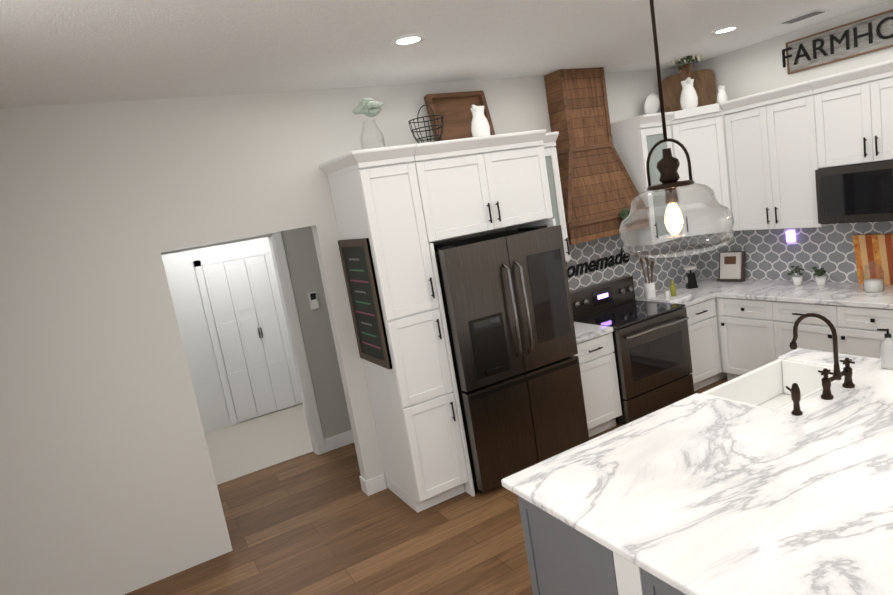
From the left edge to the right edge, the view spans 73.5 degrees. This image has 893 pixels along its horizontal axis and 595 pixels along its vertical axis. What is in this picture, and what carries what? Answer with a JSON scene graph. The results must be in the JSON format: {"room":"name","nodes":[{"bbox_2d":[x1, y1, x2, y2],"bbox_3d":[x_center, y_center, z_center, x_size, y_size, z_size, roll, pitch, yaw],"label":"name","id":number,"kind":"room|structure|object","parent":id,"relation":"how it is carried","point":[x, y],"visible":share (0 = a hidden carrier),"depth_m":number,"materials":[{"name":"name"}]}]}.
{"room":"kitchen","nodes":[
{"label":"kitchen","id":0,"kind":"room"},
{"bbox_2d":[0,68,697,594],"bbox_3d":[-0.963,0.063,4.561,8.800,3.150,0.120,-14,10,-28],"label":"wall","id":1,"kind":"structure","parent":0,"point":[112,406],"depth_m":3.94,"materials":[{"name":"white paint"}]},
{"bbox_2d":[193,248,302,425],"bbox_3d":[-2.239,0.438,7.195,1.105,1.990,0.046,-14,10,-28],"label":"bifold closet doors","id":2,"kind":"structure","parent":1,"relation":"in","point":[245,301],"depth_m":7.12,"materials":[{"name":"white wood"}]},
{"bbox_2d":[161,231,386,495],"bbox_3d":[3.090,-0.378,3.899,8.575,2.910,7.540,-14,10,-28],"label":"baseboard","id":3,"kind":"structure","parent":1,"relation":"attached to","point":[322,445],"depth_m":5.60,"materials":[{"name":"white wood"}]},
{"bbox_2d":[308,291,318,309],"bbox_3d":[-1.260,0.029,5.663,0.075,0.160,0.027,-14,10,-28],"label":"keypad","id":4,"kind":"object","parent":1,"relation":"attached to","point":[313,300],"visible":0.89,"depth_m":5.65,"materials":[{"name":"white plastic"}]},
{"bbox_2d":[542,132,570,260],"bbox_3d":[0.768,-0.825,5.156,0.348,1.090,0.422,-14,10,-28],"label":"upper cabinet","id":5,"kind":"object","parent":1,"relation":"attached to","point":[552,167],"visible":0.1,"depth_m":5.07,"materials":[{"name":"white wood"}]},
{"bbox_2d":[544,67,648,244],"bbox_3d":[1.293,-1.297,5.437,0.984,1.505,0.370,-14,10,-28],"label":"wood range hood","id":6,"kind":"object","parent":1,"relation":"attached to","point":[599,191],"visible":0.81,"depth_m":5.35,"materials":[{"name":"brown wood"}]},
{"bbox_2d":[619,208,632,225],"bbox_3d":[1.633,-0.734,5.418,0.151,0.164,0.047,-14,10,-28],"label":"sprig","id":7,"kind":"object","parent":6,"relation":"attached to","point":[624,213],"visible":0.62,"depth_m":5.39,"materials":[{"name":"green plant"}]},
{"bbox_2d":[566,233,701,297],"bbox_3d":[1.689,-0.359,5.947,2.460,0.829,0.008,-14,10,-28],"label":"tile backsplash","id":8,"kind":"structure","parent":1,"relation":"attached to","point":[665,269],"depth_m":6.09,"materials":[{"name":"grey tile"}]},
{"bbox_2d":[566,248,629,277],"bbox_3d":[1.415,-0.329,5.782,1.001,0.155,0.008,-14,10,-28],"label":"script sign","id":9,"kind":"object","parent":8,"relation":"attached to","point":[607,262],"visible":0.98,"depth_m":5.81,"materials":[{"name":"black metal"}]},
{"bbox_2d":[610,112,680,245],"bbox_3d":[1.960,-1.134,5.803,0.403,1.200,0.422,-14,10,-28],"label":"upper cabinet","id":10,"kind":"object","parent":1,"relation":"attached to","point":[635,139],"visible":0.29,"depth_m":5.65,"materials":[{"name":"white wood"}]},
{"bbox_2d":[669,103,733,236],"bbox_3d":[2.500,-1.247,5.942,0.695,1.200,0.695,-14,10,-28],"label":"upper cabinet","id":11,"kind":"object","parent":1,"relation":"attached to","point":[699,133],"visible":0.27,"depth_m":5.68,"materials":[{"name":"white wood"}]},
{"bbox_2d":[644,94,659,113],"bbox_3d":[2.035,-1.896,5.894,0.224,0.219,0.059,-14,10,-28],"label":"vase","id":12,"kind":"object","parent":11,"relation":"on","point":[652,104],"visible":0.9,"depth_m":5.87,"materials":[{"name":"white ceramic"}]},
{"bbox_2d":[680,77,697,109],"bbox_3d":[2.313,-1.943,5.721,0.178,0.285,0.185,-14,10,-28],"label":"pitcher","id":13,"kind":"object","parent":11,"relation":"on","point":[688,98],"visible":0.83,"depth_m":5.65,"materials":[{"name":"white ceramic"}]},
{"bbox_2d":[675,56,695,80],"bbox_3d":[2.312,-2.140,5.689,0.200,0.480,0.264,-14,10,-28],"label":"stems","id":14,"kind":"object","parent":13,"relation":"in","point":[685,69],"visible":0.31,"depth_m":5.71,"materials":[{"name":"brown"}]},
{"bbox_2d":[671,55,703,69],"bbox_3d":[2.244,-2.297,5.640,0.370,0.233,0.393,-14,10,-28],"label":"plant","id":15,"kind":"object","parent":14,"relation":"in","point":[687,59],"visible":0.44,"depth_m":5.59,"materials":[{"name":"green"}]},
{"bbox_2d":[662,63,716,111],"bbox_3d":[2.404,-2.083,5.947,0.500,0.461,0.078,-7,10,17],"label":"board","id":16,"kind":"object","parent":11,"relation":"on","point":[704,85],"visible":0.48,"depth_m":5.92,"materials":[{"name":"brown wood"}]},
{"bbox_2d":[717,85,727,102],"bbox_3d":[2.623,-1.927,5.677,0.130,0.169,0.096,-14,10,-28],"label":"pitcher","id":17,"kind":"object","parent":11,"relation":"on","point":[722,96],"visible":0.85,"depth_m":5.64,"materials":[{"name":"white ceramic"}]},
{"bbox_2d":[124,377,727,594],"bbox_3d":[2.522,1.325,3.356,13.100,0.050,12.700,-14,10,-28],"label":"floor","id":18,"kind":"structure","parent":0,"point":[311,523],"depth_m":4.12,"materials":[{"name":"brown wood"}]},
{"bbox_2d":[205,403,312,484],"bbox_3d":[-2.340,1.623,6.291,2.730,0.004,1.675,-14,10,-28],"label":"tile floor","id":19,"kind":"structure","parent":18,"relation":"on","point":[244,448],"depth_m":6.36,"materials":[{"name":"beige tile"}]},
{"bbox_2d":[319,144,467,512],"bbox_3d":[-0.366,0.261,4.440,0.465,2.610,0.692,-14,10,-28],"label":"pantry","id":20,"kind":"object","parent":18,"relation":"on","point":[375,195],"visible":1,"depth_m":4.21,"materials":[{"name":"white wood"}]},
{"bbox_2d":[338,238,391,368],"bbox_3d":[-0.599,0.034,4.335,0.027,0.920,0.555,-14,10,-28],"label":"frame","id":21,"kind":"object","parent":20,"relation":"attached to","point":[363,293],"visible":1,"depth_m":4.30,"materials":[{"name":"brown wood"}]},
{"bbox_2d":[360,120,384,149],"bbox_3d":[-0.536,-1.149,4.279,0.176,0.240,0.176,-14,10,-28],"label":"glass vase","id":22,"kind":"object","parent":20,"relation":"on","point":[363,130],"visible":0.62,"depth_m":4.27,"materials":[{"name":"clear glass"}]},
{"bbox_2d":[352,98,383,116],"bbox_3d":[-0.551,-1.354,4.242,0.235,0.108,0.313,-14,10,-28],"label":"plant","id":23,"kind":"object","parent":22,"relation":"in","point":[369,107],"visible":1,"depth_m":4.19,"materials":[{"name":"green plant"}]},
{"bbox_2d":[414,129,555,496],"bbox_3d":[0.321,0.086,4.814,1.131,2.610,0.692,-14,10,-28],"label":"tall cabinet","id":24,"kind":"object","parent":18,"relation":"on","point":[472,185],"visible":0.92,"depth_m":4.38,"materials":[{"name":"white wood"}]},
{"bbox_2d":[408,104,443,142],"bbox_3d":[-0.147,-1.286,4.487,0.268,0.313,0.268,-14,10,-28],"label":"wire basket","id":25,"kind":"object","parent":24,"relation":"on","point":[425,130],"visible":0.75,"depth_m":4.46,"materials":[{"name":"black metal"}]},
{"bbox_2d":[424,90,494,141],"bbox_3d":[0.117,-1.453,4.866,0.540,0.433,0.148,-14,10,-28],"label":"wood tray","id":26,"kind":"object","parent":24,"relation":"on","point":[453,109],"visible":0.6,"depth_m":4.85,"materials":[{"name":"brown wood"}]},
{"bbox_2d":[470,105,490,136],"bbox_3d":[0.266,-1.351,4.626,0.184,0.264,0.153,-14,10,-28],"label":"pitcher","id":27,"kind":"object","parent":24,"relation":"on","point":[480,126],"visible":0.85,"depth_m":4.57,"materials":[{"name":"white ceramic"}]},
{"bbox_2d":[434,225,588,492],"bbox_3d":[0.420,0.444,4.797,1.055,1.885,0.808,-14,10,-28],"label":"refrigerator","id":28,"kind":"object","parent":18,"relation":"on","point":[506,297],"visible":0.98,"depth_m":4.46,"materials":[{"name":"black metal"}]},
{"bbox_2d":[575,332,621,436],"bbox_3d":[1.144,0.753,5.334,0.468,0.878,0.673,-14,10,-28],"label":"base cabinet","id":29,"kind":"object","parent":18,"relation":"on","point":[599,378],"visible":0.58,"depth_m":5.09,"materials":[{"name":"white wood"}]},
{"bbox_2d":[574,322,612,343],"bbox_3d":[1.066,0.303,5.270,0.470,0.040,0.652,-14,10,-28],"label":"countertop","id":30,"kind":"structure","parent":29,"relation":"on","point":[583,331],"depth_m":5.08,"materials":[{"name":"white stone"}]},
{"bbox_2d":[517,495,685,594],"bbox_3d":[1.649,1.089,2.770,2.269,0.878,1.247,-14,10,-28],"label":"kitchen island","id":31,"kind":"object","parent":18,"relation":"on","point":[563,558],"visible":0.15,"depth_m":2.44,"materials":[{"name":"grey paint"}]},
{"bbox_2d":[501,348,892,594],"bbox_3d":[1.625,0.642,2.637,2.350,0.040,1.510,-14,10,-28],"label":"island countertop","id":32,"kind":"structure","parent":31,"relation":"on","point":[697,494],"depth_m":2.36,"materials":[{"name":"white stone"}]},
{"bbox_2d":[701,359,855,411],"bbox_3d":[1.876,0.596,3.365,0.754,0.255,0.452,-14,10,-28],"label":"farmhouse sink","id":33,"kind":"object","parent":32,"relation":"in","point":[763,386],"visible":0.27,"depth_m":3.57,"materials":[{"name":"white ceramic"}]},
{"bbox_2d":[785,313,854,415],"bbox_3d":[1.822,0.307,3.063,0.518,0.411,0.270,-14,10,-28],"label":"bridge faucet","id":34,"kind":"object","parent":32,"relation":"on","point":[837,374],"visible":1,"depth_m":3.03,"materials":[{"name":"black metal"}]},
{"bbox_2d":[877,329,892,369],"bbox_3d":[2.402,0.276,3.256,0.074,0.221,0.089,-14,10,-28],"label":"soap dispenser","id":35,"kind":"object","parent":32,"relation":"on","point":[886,352],"visible":1,"depth_m":3.23,"materials":[{"name":"white"}]},
{"bbox_2d":[570,276,693,423],"bbox_3d":[1.723,0.466,5.581,0.864,1.170,0.756,-14,10,-28],"label":"range","id":36,"kind":"object","parent":18,"relation":"on","point":[651,342],"visible":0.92,"depth_m":5.37,"materials":[{"name":"black metal"}]},
{"bbox_2d":[686,299,717,390],"bbox_3d":[2.291,0.457,5.978,0.468,0.878,0.637,-14,10,-28],"label":"base cabinet","id":37,"kind":"object","parent":18,"relation":"on","point":[704,360],"depth_m":5.71,"materials":[{"name":"white wood"}]},
{"bbox_2d":[635,289,713,306],"bbox_3d":[2.213,0.011,5.891,0.454,0.040,0.658,-14,10,-28],"label":"countertop","id":38,"kind":"structure","parent":37,"relation":"on","point":[695,297],"depth_m":5.73,"materials":[{"name":"white stone"}]},
{"bbox_2d":[643,281,655,299],"bbox_3d":[2.017,-0.069,5.927,0.110,0.165,0.110,-14,10,-28],"label":"utensil crock","id":39,"kind":"object","parent":38,"relation":"on","point":[649,291],"visible":0.79,"depth_m":5.88,"materials":[{"name":"white ceramic"}]},
{"bbox_2d":[639,255,653,282],"bbox_3d":[1.990,-0.222,5.901,0.118,0.423,0.151,-14,10,-28],"label":"utensils","id":40,"kind":"object","parent":39,"relation":"in","point":[647,263],"visible":0.79,"depth_m":5.87,"materials":[{"name":"brown wood"}]},
{"bbox_2d":[648,293,690,302],"bbox_3d":[2.164,0.003,5.796,0.300,0.020,0.260,-14,10,-28],"label":"tray","id":41,"kind":"object","parent":38,"relation":"on","point":[677,297],"visible":0.79,"depth_m":5.74,"materials":[{"name":"white ceramic"}]},
{"bbox_2d":[665,289,671,298],"bbox_3d":[2.116,-0.026,5.721,0.038,0.075,0.040,-14,10,-28],"label":"cup","id":42,"kind":"object","parent":41,"relation":"on","point":[667,295],"depth_m":5.71,"materials":[{"name":"white ceramic"}]},
{"bbox_2d":[670,280,675,295],"bbox_3d":[2.198,-0.091,5.797,0.051,0.150,0.054,-14,10,-28],"label":"oil bottle","id":43,"kind":"object","parent":41,"relation":"on","point":[672,290],"depth_m":5.78,"materials":[{"name":"yellow glass"}]},
{"bbox_2d":[665,277,892,308],"bbox_3d":[3.212,-0.046,5.229,0.665,0.040,2.781,-14,10,-28],"label":"countertop","id":44,"kind":"structure","parent":37,"relation":"on","point":[840,294],"depth_m":5.25,"materials":[{"name":"white stone"}]},
{"bbox_2d":[683,266,697,288],"bbox_3d":[2.505,-0.208,6.122,0.147,0.217,0.149,-14,10,-28],"label":"scale","id":45,"kind":"object","parent":44,"relation":"on","point":[690,280],"visible":1,"depth_m":6.09,"materials":[{"name":"black metal"}]},
{"bbox_2d":[717,251,744,280],"bbox_3d":[2.918,-0.318,6.131,0.123,0.298,0.260,-16,11,-36],"label":"cookbook stand","id":46,"kind":"object","parent":44,"relation":"on","point":[731,266],"visible":1,"depth_m":6.10,"materials":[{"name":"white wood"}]},
{"bbox_2d":[792,275,802,285],"bbox_3d":[3.230,-0.156,5.499,0.090,0.080,0.090,-14,10,-28],"label":"pot","id":47,"kind":"object","parent":44,"relation":"on","point":[796,280],"visible":1,"depth_m":5.47,"materials":[{"name":"white ceramic"}]},
{"bbox_2d":[787,266,803,274],"bbox_3d":[3.220,-0.256,5.493,0.133,0.094,0.137,-14,10,-28],"label":"plant","id":48,"kind":"object","parent":47,"relation":"in","point":[796,270],"visible":1,"depth_m":5.47,"materials":[{"name":"green plant"}]},
{"bbox_2d":[815,275,826,285],"bbox_3d":[3.345,-0.148,5.335,0.090,0.080,0.090,-14,10,-28],"label":"pot","id":49,"kind":"object","parent":44,"relation":"on","point":[820,280],"visible":0.96,"depth_m":5.31,"materials":[{"name":"white ceramic"}]},
{"bbox_2d":[812,267,825,275],"bbox_3d":[3.324,-0.235,5.329,0.149,0.083,0.117,-14,10,-28],"label":"plant","id":50,"kind":"object","parent":49,"relation":"in","point":[819,272],"visible":1,"depth_m":5.29,"materials":[{"name":"green plant"}]},
{"bbox_2d":[852,234,892,284],"bbox_3d":[3.663,-0.308,4.881,0.083,0.439,0.580,-14,10,-28],"label":"cutting board","id":51,"kind":"object","parent":44,"relation":"on","point":[877,248],"visible":0.81,"depth_m":4.99,"materials":[{"name":"brown wood"}]},
{"bbox_2d":[863,267,884,292],"bbox_3d":[3.467,-0.151,4.851,0.140,0.200,0.140,-14,10,-28],"label":"glass canister","id":52,"kind":"object","parent":44,"relation":"on","point":[871,277],"visible":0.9,"depth_m":4.84,"materials":[{"name":"clear glass"}]},
{"bbox_2d":[864,261,883,291],"bbox_3d":[3.463,-0.177,4.847,0.125,0.247,0.128,-14,10,-28],"label":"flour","id":53,"kind":"object","parent":52,"relation":"in","point":[869,283],"visible":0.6,"depth_m":4.82,"materials":[{"name":"white"}]},
{"bbox_2d":[710,297,781,380],"bbox_3d":[3.047,0.380,5.685,0.711,0.878,0.643,-14,10,-28],"label":"base cabinet","id":54,"kind":"object","parent":18,"relation":"on","point":[731,338],"depth_m":5.57,"materials":[{"name":"white wood"}]},
{"bbox_2d":[778,301,892,358],"bbox_3d":[3.468,0.421,5.007,0.638,0.878,1.207,-14,10,-28],"label":"base cabinet","id":55,"kind":"object","parent":18,"relation":"on","point":[856,328],"depth_m":4.81,"materials":[{"name":"white wood"}]},
{"bbox_2d":[0,0,886,107],"bbox_3d":[2.005,-1.791,2.845,13.100,0.050,12.700,-14,10,-28],"label":"ceiling","id":56,"kind":"structure","parent":0,"point":[55,52],"depth_m":3.41,"materials":[{"name":"white paint"}]},
{"bbox_2d":[390,34,425,45],"bbox_3d":[-0.222,-1.495,3.476,0.206,0.007,0.206,-17,12,-40],"label":"recessed light","id":57,"kind":"object","parent":56,"relation":"in","point":[408,40],"depth_m":3.47,"materials":[{"name":"white"}]},
{"bbox_2d":[646,0,694,203],"bbox_3d":[0.591,-0.799,1.707,0.136,1.057,0.136,-14,10,-28],"label":"stem","id":58,"kind":"object","parent":56,"relation":"hanging from","point":[668,165],"visible":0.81,"depth_m":1.75,"materials":[{"name":"black metal"}]},
{"bbox_2d":[665,203,682,234],"bbox_3d":[0.684,-0.237,1.799,0.049,0.097,0.052,-14,10,-28],"label":"bulb","id":59,"kind":"object","parent":58,"relation":"attached to","point":[677,226],"depth_m":1.78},
{"bbox_2d":[619,183,733,258],"bbox_3d":[0.684,-0.237,1.799,0.326,0.196,0.326,-14,10,-28],"label":"shade","id":60,"kind":"object","parent":58,"relation":"attached to","point":[685,213],"visible":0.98,"depth_m":1.76,"materials":[{"name":"clear glass"}]},
{"bbox_2d":[711,25,739,34],"bbox_3d":[2.184,-2.090,4.671,0.206,0.007,0.206,-17,12,-40],"label":"recessed light","id":61,"kind":"object","parent":56,"relation":"in","point":[731,28],"depth_m":4.66,"materials":[{"name":"white"}]},
{"bbox_2d":[778,9,828,23],"bbox_3d":[2.765,-2.176,4.635,0.160,0.015,0.300,-14,10,-28],"label":"ceiling vent","id":62,"kind":"object","parent":56,"relation":"in","point":[804,16],"visible":1,"depth_m":4.60,"materials":[{"name":"white metal"}]},
{"bbox_2d":[691,0,892,282],"bbox_3d":[3.627,-0.772,5.006,0.150,3.150,3.450,-14,10,-28],"label":"wall","id":63,"kind":"structure","parent":0,"point":[756,68],"depth_m":5.43,"materials":[{"name":"white paint"}]},
{"bbox_2d":[719,81,831,230],"bbox_3d":[2.987,-1.230,5.347,0.422,1.200,0.813,-14,10,-28],"label":"upper cabinet","id":64,"kind":"object","parent":63,"relation":"attached to","point":[771,142],"visible":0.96,"depth_m":5.24,"materials":[{"name":"white wood"}]},
{"bbox_2d":[698,221,892,282],"bbox_3d":[3.447,-0.406,5.338,0.008,0.548,2.782,-14,10,-28],"label":"tile backsplash","id":65,"kind":"structure","parent":63,"relation":"attached to","point":[770,254],"depth_m":5.61,"materials":[{"name":"grey tile"}]},
{"bbox_2d":[786,229,796,244],"bbox_3d":[3.234,-0.570,5.616,0.026,0.150,0.090,-14,10,-28],"label":"night light","id":66,"kind":"object","parent":65,"relation":"attached to","point":[790,236],"visible":0.96,"depth_m":5.60,"materials":[{"name":"white plastic"}]},
{"bbox_2d":[782,9,892,74],"bbox_3d":[3.321,-2.076,4.754,0.032,0.270,1.230,-14,10,-28],"label":"sign","id":67,"kind":"object","parent":63,"relation":"attached to","point":[841,52],"visible":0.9,"depth_m":4.89,"materials":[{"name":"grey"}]},
{"bbox_2d":[809,60,892,167],"bbox_3d":[3.348,-1.418,4.596,0.422,0.710,0.821,-14,10,-28],"label":"upper cabinet","id":68,"kind":"object","parent":63,"relation":"attached to","point":[854,115],"visible":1,"depth_m":4.62,"materials":[{"name":"white wood"}]},
{"bbox_2d":[815,160,892,223],"bbox_3d":[3.419,-0.840,4.676,0.478,0.459,0.819,-14,10,-28],"label":"microwave","id":69,"kind":"object","parent":68,"relation":"attached to","point":[857,193],"visible":0.94,"depth_m":4.69,"materials":[{"name":"black metal"}]}
]}

